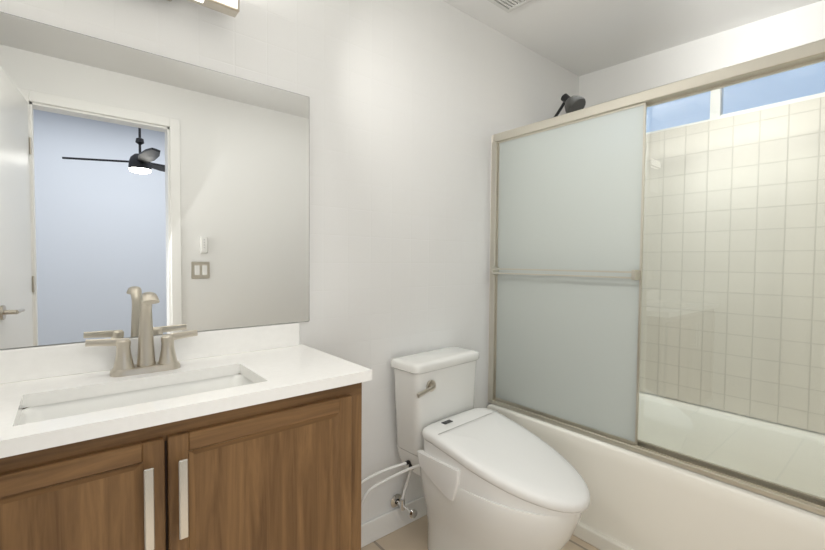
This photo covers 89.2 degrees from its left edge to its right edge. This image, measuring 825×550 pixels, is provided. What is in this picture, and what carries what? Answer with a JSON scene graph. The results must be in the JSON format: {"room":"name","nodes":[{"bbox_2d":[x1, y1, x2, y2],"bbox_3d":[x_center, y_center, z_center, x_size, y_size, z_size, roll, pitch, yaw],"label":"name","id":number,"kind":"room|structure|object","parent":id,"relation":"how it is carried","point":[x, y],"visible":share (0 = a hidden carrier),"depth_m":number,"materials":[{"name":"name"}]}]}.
{"room":"bathroom","nodes":[
{"label":"bathroom","id":0,"kind":"room"},
{"bbox_2d":[0,0,578,523],"bbox_3d":[-0.107,-0.141,1.858,3.200,2.550,0.100,-1,2,-40],"label":"wall","id":1,"kind":"structure","parent":0,"point":[416,106],"depth_m":1.78,"materials":[{"name":"white paint"}]},
{"bbox_2d":[0,12,308,349],"bbox_3d":[-0.804,-0.233,1.206,1.090,0.828,0.006,-1,2,-40],"label":"mirror","id":2,"kind":"object","parent":1,"relation":"attached to","point":[129,176],"visible":1,"depth_m":1.21,"materials":[{"name":"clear mirror"}]},
{"bbox_2d":[168,0,239,16],"bbox_3d":[-0.784,-0.851,1.139,0.580,0.088,0.098,-1,2,-40],"label":"sconce","id":3,"kind":"object","parent":1,"relation":"attached to","point":[230,7],"visible":1,"depth_m":1.27,"materials":[{"name":"silver metal"}]},
{"bbox_2d":[361,496,426,547],"bbox_3d":[-0.011,1.087,1.913,1.038,0.095,0.012,-1,2,-40],"label":"baseboard","id":4,"kind":"structure","parent":1,"relation":"attached to","point":[381,526],"depth_m":1.83,"materials":[{"name":"white wood"}]},
{"bbox_2d":[488,135,492,402],"bbox_3d":[0.745,-0.032,2.495,0.858,1.420,0.010,-1,2,-40],"label":"tile","id":5,"kind":"structure","parent":1,"relation":"attached to","point":[490,252],"depth_m":2.22,"materials":[{"name":"beige tile"}]},
{"bbox_2d":[554,93,585,116],"bbox_3d":[0.861,-0.932,2.396,0.116,0.199,0.255,-1,2,-40],"label":"shower head","id":6,"kind":"object","parent":1,"relation":"attached to","point":[573,103],"visible":0.67,"depth_m":2.32},
{"bbox_2d":[361,515,599,549],"bbox_3d":[0.471,1.187,1.189,3.200,0.050,1.950,-1,2,-40],"label":"floor","id":7,"kind":"structure","parent":0,"point":[413,535],"depth_m":1.79,"materials":[{"name":"tile"}]},
{"bbox_2d":[0,292,371,549],"bbox_3d":[-0.671,0.602,1.041,1.061,1.110,0.480,-1,2,-40],"label":"bathroom vanity","id":8,"kind":"object","parent":7,"relation":"on","point":[246,438],"visible":1,"depth_m":1.01,"materials":[{"name":"brown wood"}]},
{"bbox_2d":[361,347,589,549],"bbox_3d":[0.184,0.754,1.553,0.697,0.786,0.792,-1,2,-40],"label":"toilet","id":9,"kind":"object","parent":7,"relation":"on","point":[492,479],"visible":0.94,"depth_m":1.56,"materials":[{"name":"white ceramic"}]},
{"bbox_2d":[487,392,824,549],"bbox_3d":[1.202,0.924,1.931,0.899,0.440,1.500,-1,2,-40],"label":"bathtub","id":10,"kind":"object","parent":7,"relation":"on","point":[638,501],"visible":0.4,"depth_m":1.70,"materials":[{"name":"white ceramic"}]},
{"bbox_2d":[488,39,824,516],"bbox_3d":[0.906,-0.004,1.651,0.104,1.425,1.513,-1,2,-40],"label":"shower door","id":11,"kind":"structure","parent":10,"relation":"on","point":[567,232],"depth_m":1.79,"materials":[{"name":"glass"}]},
{"bbox_2d":[443,0,821,75],"bbox_3d":[0.492,-1.276,1.107,3.300,0.202,2.050,-1,2,-40],"label":"ceiling","id":12,"kind":"structure","parent":0,"point":[580,37],"depth_m":2.09,"materials":[{"name":"white paint"}]},
{"bbox_2d":[488,0,532,12],"bbox_3d":[0.447,-1.258,1.876,0.190,0.022,0.190,-1,2,-40],"label":"ceiling vent","id":13,"kind":"object","parent":12,"relation":"in","point":[507,6],"visible":0.98,"depth_m":1.94,"materials":[{"name":"grey metal"}]},
{"bbox_2d":[579,0,824,434],"bbox_3d":[1.709,-0.133,2.094,0.100,2.550,1.850,-1,2,-40],"label":"wall","id":14,"kind":"structure","parent":0,"point":[800,26],"depth_m":2.19,"materials":[{"name":"white paint"}]},
{"bbox_2d":[597,39,824,133],"bbox_3d":[1.594,-0.933,2.188,0.055,0.260,1.290,-1,2,-40],"label":"window","id":15,"kind":"structure","parent":14,"relation":"in","point":[718,108],"depth_m":2.15,"materials":[{"name":"white"}]},
{"bbox_2d":[639,97,824,433],"bbox_3d":[1.561,-0.053,2.189,0.010,1.498,1.519,-1,2,-40],"label":"tile","id":16,"kind":"structure","parent":14,"relation":"attached to","point":[746,262],"depth_m":2.09,"materials":[{"name":"beige tile"}]},
{"label":"outside","id":17,"kind":"structure","parent":0,"visible":0},
{"bbox_2d":[646,62,824,132],"bbox_3d":[1.645,-0.934,2.230,0.001,0.260,1.290,-1,2,-40],"label":"sky","id":18,"kind":"structure","parent":17,"point":[755,95],"depth_m":2.15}
]}

